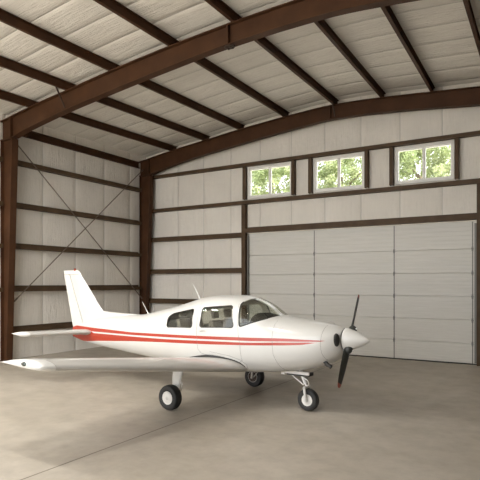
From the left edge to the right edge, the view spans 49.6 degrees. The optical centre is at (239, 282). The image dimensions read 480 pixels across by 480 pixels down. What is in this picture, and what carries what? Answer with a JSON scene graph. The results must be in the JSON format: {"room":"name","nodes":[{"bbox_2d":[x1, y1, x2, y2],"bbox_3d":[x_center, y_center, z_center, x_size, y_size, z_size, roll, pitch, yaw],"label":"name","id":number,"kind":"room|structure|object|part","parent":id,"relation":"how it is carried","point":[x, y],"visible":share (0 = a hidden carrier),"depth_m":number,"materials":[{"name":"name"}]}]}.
{"room":"aircraft hangar","nodes":[
{"label":"aircraft hangar","id":0,"kind":"room"},
{"bbox_2d":[0,113,145,359],"bbox_3d":[-8.082,-1.305,12.681,0.150,7.010,17.350,0,0,31],"label":"wall","id":1,"kind":"structure","parent":0,"point":[32,227],"depth_m":16.69,"materials":[{"name":"white metal"}]},
{"bbox_2d":[13,322,72,332],"bbox_3d":[-5.172,1.340,17.163,0.190,0.175,5.510,0,0,31],"label":"beam","id":2,"kind":"structure","parent":1,"relation":"attached to","point":[38,327],"depth_m":15.77,"materials":[{"name":"brown metal"}]},
{"bbox_2d":[14,285,141,291],"bbox_3d":[-5.172,0.160,17.163,0.190,0.175,5.510,0,0,31],"label":"beam","id":3,"kind":"structure","parent":1,"relation":"attached to","point":[18,288],"depth_m":16.38,"materials":[{"name":"brown metal"}]},
{"bbox_2d":[16,243,141,256],"bbox_3d":[-5.172,-1.070,17.163,0.190,0.175,5.510,0,0,31],"label":"beam","id":4,"kind":"structure","parent":1,"relation":"attached to","point":[20,246],"depth_m":16.80,"materials":[{"name":"brown metal"}]},
{"bbox_2d":[17,202,141,224],"bbox_3d":[-5.172,-2.260,17.163,0.190,0.175,5.510,0,0,31],"label":"beam","id":5,"kind":"structure","parent":1,"relation":"attached to","point":[19,205],"depth_m":16.78,"materials":[{"name":"brown metal"}]},
{"bbox_2d":[18,160,141,191],"bbox_3d":[-5.172,-3.500,17.163,0.190,0.175,5.510,0,0,31],"label":"beam","id":6,"kind":"structure","parent":1,"relation":"attached to","point":[24,164],"depth_m":16.83,"materials":[{"name":"brown metal"}]},
{"bbox_2d":[22,131,139,168],"bbox_3d":[-5.200,-4.410,17.180,0.090,0.220,5.500,0,0,31],"label":"beam","id":7,"kind":"structure","parent":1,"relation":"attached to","point":[32,135],"depth_m":17.08,"materials":[{"name":"red metal"}]},
{"bbox_2d":[0,346,479,479],"bbox_3d":[-0.584,2.250,8.122,17.400,0.100,17.300,0,0,31],"label":"floor","id":8,"kind":"structure","parent":0,"point":[387,419],"depth_m":7.97,"materials":[{"name":"concrete"}]},
{"bbox_2d":[0,138,18,360],"bbox_3d":[-6.472,-0.908,14.601,0.520,6.217,0.260,0,0,31],"label":"steel column","id":9,"kind":"structure","parent":8,"relation":"on","point":[9,147],"depth_m":14.61,"materials":[{"name":"brown metal"}]},
{"bbox_2d":[18,145,141,298],"bbox_3d":[-5.057,-1.760,17.087,0.056,4.704,5.441,0,0,31],"label":"rod","id":10,"kind":"object","parent":9,"relation":"attached to","point":[18,145],"visible":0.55,"depth_m":16.75,"materials":[{"name":"brown"}]},
{"bbox_2d":[0,0,418,140],"bbox_3d":[0.709,-4.719,10.262,17.360,1.398,0.200,0,0,31],"label":"rafter","id":11,"kind":"object","parent":9,"relation":"on","point":[292,14],"visible":0.98,"depth_m":11.38,"materials":[{"name":"brown metal"}]},
{"bbox_2d":[55,87,65,107],"bbox_3d":[-4.528,-4.685,13.120,0.044,0.467,0.308,0,0,31],"label":"brace","id":12,"kind":"object","parent":11,"relation":"attached to","point":[55,87],"visible":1,"depth_m":13.10,"materials":[{"name":"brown metal"}]},
{"bbox_2d":[0,90,176,150],"bbox_3d":[-7.015,-4.869,11.952,0.235,0.281,17.188,0,0,33],"label":"purlin","id":13,"kind":"structure","parent":11,"relation":"on","point":[10,97],"depth_m":16.04,"materials":[{"name":"red metal"}]},
{"bbox_2d":[0,56,210,140],"bbox_3d":[-5.738,-5.045,11.180,0.218,0.265,17.186,0,0,32],"label":"purlin","id":14,"kind":"structure","parent":11,"relation":"on","point":[6,63],"depth_m":14.49,"materials":[{"name":"red metal"}]},
{"bbox_2d":[0,8,244,129],"bbox_3d":[-4.425,-5.217,10.386,0.161,0.245,17.183,0,0,32],"label":"purlin","id":15,"kind":"structure","parent":11,"relation":"on","point":[6,17],"depth_m":12.04,"materials":[{"name":"red metal"}]},
{"bbox_2d":[93,0,289,116],"bbox_3d":[-2.850,-5.379,9.433,0.075,0.220,17.180,0,0,31],"label":"purlin","id":16,"kind":"structure","parent":11,"relation":"on","point":[113,6],"depth_m":11.66,"materials":[{"name":"red metal"}]},
{"bbox_3d":[-0.215,-4.915,10.821,0.240,0.029,0.166,0,0,31],"label":"splice plate","id":17,"kind":"part","parent":11,"relation":"part of","materials":[{"name":"brown metal"}]},
{"bbox_2d":[204,0,338,103],"bbox_3d":[-1.429,-5.489,8.575,0.075,0.263,17.180,0,0,31],"label":"purlin","id":18,"kind":"structure","parent":11,"relation":"on","point":[220,6],"depth_m":12.57,"materials":[{"name":"red metal"}]},
{"bbox_2d":[314,20,385,96],"bbox_3d":[-0.205,-5.584,7.835,0.075,0.558,17.180,0,0,31],"label":"purlin","id":19,"kind":"structure","parent":11,"relation":"on","point":[322,25],"depth_m":12.52,"materials":[{"name":"red metal"}]},
{"bbox_2d":[380,6,434,90],"bbox_3d":[0.967,-5.584,7.127,0.075,0.758,17.180,0,0,31],"label":"purlin","id":20,"kind":"structure","parent":11,"relation":"on","point":[387,10],"depth_m":11.79,"materials":[{"name":"red metal"}]},
{"bbox_2d":[463,0,479,55],"bbox_3d":[2.200,-5.476,6.382,0.075,0.760,17.180,0,0,31],"label":"purlin","id":21,"kind":"structure","parent":11,"relation":"on","point":[467,4],"depth_m":10.54,"materials":[{"name":"red metal"}]},
{"bbox_2d":[139,175,153,313],"bbox_3d":[-3.509,-0.908,19.505,0.520,6.217,0.260,0,0,31],"label":"steel column","id":22,"kind":"structure","parent":8,"relation":"on","point":[146,181],"depth_m":19.51,"materials":[{"name":"brown metal"}]},
{"bbox_2d":[14,169,142,301],"bbox_3d":[-5.023,-1.840,17.067,0.056,4.784,5.441,0,0,31],"label":"rod","id":23,"kind":"object","parent":22,"relation":"attached to","point":[142,169],"visible":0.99,"depth_m":16.47,"materials":[{"name":"brown"}]},
{"bbox_2d":[139,86,479,175],"bbox_3d":[3.672,-4.642,15.166,17.360,1.423,0.200,0,0,31],"label":"rafter","id":24,"kind":"object","parent":22,"relation":"on","point":[467,96],"visible":1,"depth_m":15.97,"materials":[{"name":"brown metal"}]},
{"bbox_2d":[2,268,369,410],"bbox_3d":[-1.383,0.919,10.087,7.332,2.562,7.572,0,0,2],"label":"airplane","id":25,"kind":"object","parent":8,"relation":"on","point":[177,340],"visible":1,"depth_m":9.09,"materials":[{"name":"white paint"}]},
{"bbox_3d":[-1.078,1.615,9.067,0.270,0.430,0.085,0,0,35],"label":"gear leg","id":26,"kind":"part","parent":25,"relation":"part of","materials":[{"name":"white paint"}]},
{"bbox_3d":[-1.088,0.922,10.304,0.204,0.436,0.300,0,0,35],"label":"seat","id":27,"kind":"part","parent":25,"relation":"part of","materials":[{"name":"brown fabric"}]},
{"bbox_3d":[-0.858,0.922,10.631,0.204,0.436,0.300,0,0,35],"label":"seat","id":28,"kind":"part","parent":25,"relation":"part of","materials":[{"name":"fabric"}]},
{"bbox_3d":[-0.418,0.922,9.832,0.204,0.436,0.300,0,0,35],"label":"seat","id":29,"kind":"part","parent":25,"relation":"part of","materials":[{"name":"brown fabric"}]},
{"bbox_3d":[-0.187,0.922,10.159,0.204,0.436,0.300,0,0,35],"label":"seat","id":30,"kind":"part","parent":25,"relation":"part of","materials":[{"name":"grey fabric"}]},
{"bbox_3d":[0.548,0.868,9.396,0.500,0.665,0.820,0,0,35],"label":"instrument panel","id":31,"kind":"part","parent":25,"relation":"part of","materials":[{"name":"grey plastic"}]},
{"bbox_3d":[1.667,1.301,8.345,0.075,0.665,0.145,0,-30,35],"label":"blade","id":32,"kind":"part","parent":25,"relation":"part of","materials":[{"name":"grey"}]},
{"bbox_3d":[1.762,1.068,8.441,0.144,0.170,0.136,0,-30,35],"label":"blade","id":33,"kind":"part","parent":25,"relation":"part of","materials":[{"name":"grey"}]},
{"bbox_3d":[1.914,0.549,8.696,0.075,0.665,0.145,0,-30,35],"label":"blade","id":34,"kind":"part","parent":25,"relation":"part of","materials":[{"name":"grey metal"}]},
{"bbox_2d":[241,205,247,322],"bbox_3d":[0.150,-0.217,17.567,0.148,4.835,0.165,0,0,31],"label":"post","id":35,"kind":"object","parent":8,"relation":"on","point":[244,208],"visible":0.65,"depth_m":17.51,"materials":[{"name":"brown metal"}]},
{"bbox_2d":[477,183,479,365],"bbox_3d":[6.374,-0.217,13.807,0.148,4.835,0.165,0,0,31],"label":"post","id":36,"kind":"object","parent":8,"relation":"on","point":[478,184],"visible":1,"depth_m":13.75,"materials":[{"name":"brown metal"}]},
{"bbox_2d":[0,0,479,156],"bbox_3d":[-0.506,-5.395,8.251,18.000,1.435,17.600,0,0,31],"label":"ceiling","id":37,"kind":"structure","parent":0,"point":[439,32],"depth_m":12.64,"materials":[{"name":"white metal"}]},
{"bbox_2d":[146,82,479,323],"bbox_3d":[3.876,-1.710,15.505,17.400,7.821,0.150,0,0,31],"label":"wall","id":38,"kind":"structure","parent":0,"point":[222,186],"depth_m":16.83,"materials":[{"name":"white metal"}]},
{"bbox_2d":[149,298,197,303],"bbox_3d":[-1.771,0.670,18.719,4.308,0.175,0.180,0,0,31],"label":"beam","id":39,"kind":"structure","parent":38,"relation":"attached to","point":[152,300],"depth_m":19.13,"materials":[{"name":"brown metal"}]},
{"bbox_2d":[150,268,240,273],"bbox_3d":[-1.771,-0.430,18.719,4.308,0.175,0.180,0,0,31],"label":"beam","id":40,"kind":"structure","parent":38,"relation":"attached to","point":[203,270],"depth_m":18.57,"materials":[{"name":"brown metal"}]},
{"bbox_2d":[151,233,240,241],"bbox_3d":[-1.771,-1.630,18.719,4.308,0.175,0.180,0,0,31],"label":"beam","id":41,"kind":"structure","parent":38,"relation":"attached to","point":[227,235],"depth_m":18.50,"materials":[{"name":"brown metal"}]},
{"bbox_2d":[242,167,246,199],"bbox_3d":[0.168,-3.362,17.556,0.100,1.101,0.165,0,0,31],"label":"window post","id":42,"kind":"object","parent":38,"relation":"attached to","point":[244,169],"visible":1,"depth_m":17.49,"materials":[{"name":"brown metal"}]},
{"bbox_2d":[248,162,290,198],"bbox_3d":[0.998,-3.365,17.180,1.660,1.070,0.140,0,0,31],"label":"window","id":43,"kind":"structure","parent":38,"relation":"in","point":[250,169],"depth_m":17.17,"materials":[{"name":"white plastic"}]},
{"bbox_3d":[0.670,-3.365,17.384,0.737,0.900,0.070,0,0,31],"label":"sash","id":44,"kind":"part","parent":43,"relation":"part of","materials":[{"name":"clear glass"}]},
{"bbox_3d":[1.331,-3.365,16.984,0.737,0.900,0.070,0,0,31],"label":"sash","id":45,"kind":"part","parent":43,"relation":"part of","materials":[{"name":"clear glass"}]},
{"bbox_2d":[291,160,295,195],"bbox_3d":[1.713,-3.362,16.623,0.100,1.101,0.165,0,0,31],"label":"window post","id":46,"kind":"object","parent":38,"relation":"attached to","point":[293,162],"visible":1,"depth_m":16.57,"materials":[{"name":"brown metal"}]},
{"bbox_2d":[308,158,312,193],"bbox_3d":[2.214,-3.362,16.320,0.100,1.101,0.165,0,0,31],"label":"window post","id":47,"kind":"object","parent":38,"relation":"attached to","point":[310,160],"visible":1,"depth_m":16.26,"materials":[{"name":"brown metal"}]},
{"bbox_2d":[152,178,479,212],"bbox_3d":[3.802,-2.725,15.352,17.330,0.145,0.180,0,0,31],"label":"beam","id":48,"kind":"structure","parent":38,"relation":"attached to","point":[477,180],"depth_m":15.95,"materials":[{"name":"brown metal"}]},
{"bbox_2d":[153,130,479,179],"bbox_3d":[3.802,-4.000,15.352,17.330,0.145,0.180,0,0,31],"label":"beam","id":49,"kind":"structure","parent":38,"relation":"attached to","point":[473,133],"depth_m":15.89,"materials":[{"name":"brown metal"}]},
{"bbox_2d":[313,152,363,192],"bbox_3d":[3.039,-3.365,15.946,1.650,1.070,0.140,0,0,31],"label":"window","id":50,"kind":"structure","parent":38,"relation":"in","point":[338,158],"depth_m":15.94,"materials":[{"name":"white plastic"}]},
{"bbox_3d":[2.713,-3.365,16.149,0.732,0.900,0.070,0,0,31],"label":"sash","id":51,"kind":"part","parent":50,"relation":"part of","materials":[{"name":"clear glass"}]},
{"bbox_3d":[3.370,-3.365,15.752,0.732,0.900,0.070,0,0,31],"label":"sash","id":52,"kind":"part","parent":50,"relation":"part of","materials":[{"name":"white plastic"}]},
{"bbox_2d":[245,213,476,232],"bbox_3d":[3.258,-1.785,15.681,7.120,0.190,0.180,0,0,31],"label":"beam","id":53,"kind":"structure","parent":38,"relation":"attached to","point":[467,216],"depth_m":15.31,"materials":[{"name":"brown metal"}]},
{"bbox_2d":[247,221,476,364],"bbox_3d":[3.308,0.263,15.763,7.100,3.875,0.135,0,0,31],"label":"door","id":54,"kind":"structure","parent":38,"relation":"in","point":[415,285],"depth_m":15.25,"materials":[{"name":"paint"}]},
{"bbox_2d":[364,150,368,187],"bbox_3d":[3.754,-3.362,15.389,0.100,1.101,0.165,0,0,31],"label":"window post","id":55,"kind":"object","parent":38,"relation":"attached to","point":[366,152],"visible":1,"depth_m":15.33,"materials":[{"name":"brown metal"}]},
{"bbox_2d":[389,147,393,185],"bbox_3d":[4.379,-3.362,15.012,0.100,1.101,0.165,0,0,31],"label":"window post","id":56,"kind":"object","parent":38,"relation":"attached to","point":[391,149],"visible":1,"depth_m":14.95,"materials":[{"name":"brown metal"}]},
{"bbox_2d":[395,140,454,184],"bbox_3d":[5.188,-3.365,14.648,1.610,1.070,0.140,0,0,31],"label":"window","id":57,"kind":"structure","parent":38,"relation":"in","point":[423,147],"depth_m":14.60,"materials":[{"name":"white plastic"}]},
{"bbox_3d":[4.870,-3.365,14.846,0.712,0.900,0.070,0,0,31],"label":"sash","id":58,"kind":"part","parent":57,"relation":"part of","materials":[{"name":"white plastic"}]},
{"bbox_3d":[5.510,-3.365,14.459,0.712,0.900,0.070,0,0,31],"label":"sash","id":59,"kind":"part","parent":57,"relation":"part of","materials":[{"name":"white plastic"}]},
{"bbox_2d":[455,138,458,179],"bbox_3d":[5.886,-3.362,14.102,0.100,1.101,0.165,0,0,31],"label":"window post","id":60,"kind":"object","parent":38,"relation":"attached to","point":[456,139],"visible":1,"depth_m":14.03,"materials":[{"name":"brown metal"}]},
{"bbox_3d":[0.000,2.376,0.000,120.000,0.149,140.000,0,0,31],"label":"ground","id":61,"kind":"structure","parent":0,"visible":0},
{"bbox_2d":[252,166,289,195],"bbox_3d":[1.599,-2.374,25.823,3.590,9.362,4.932,0,0,11],"label":"leafy tree","id":62,"kind":"object","parent":61,"relation":"on","point":[259,177],"visible":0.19,"depth_m":24.77,"materials":[{"name":"green plant"}]},
{"bbox_2d":[318,157,361,188],"bbox_3d":[4.806,-2.445,24.106,3.224,9.504,4.583,0,0,27],"label":"leafy tree","id":63,"kind":"object","parent":61,"relation":"on","point":[328,172],"visible":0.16,"depth_m":23.16,"materials":[{"name":"green plant"}]},
{"bbox_2d":[399,146,450,180],"bbox_3d":[7.892,-2.419,22.137,4.998,9.452,3.693,0,0,-35],"label":"leafy tree","id":64,"kind":"object","parent":61,"relation":"on","point":[440,168],"visible":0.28,"depth_m":21.00,"materials":[{"name":"green plant"}]}
]}

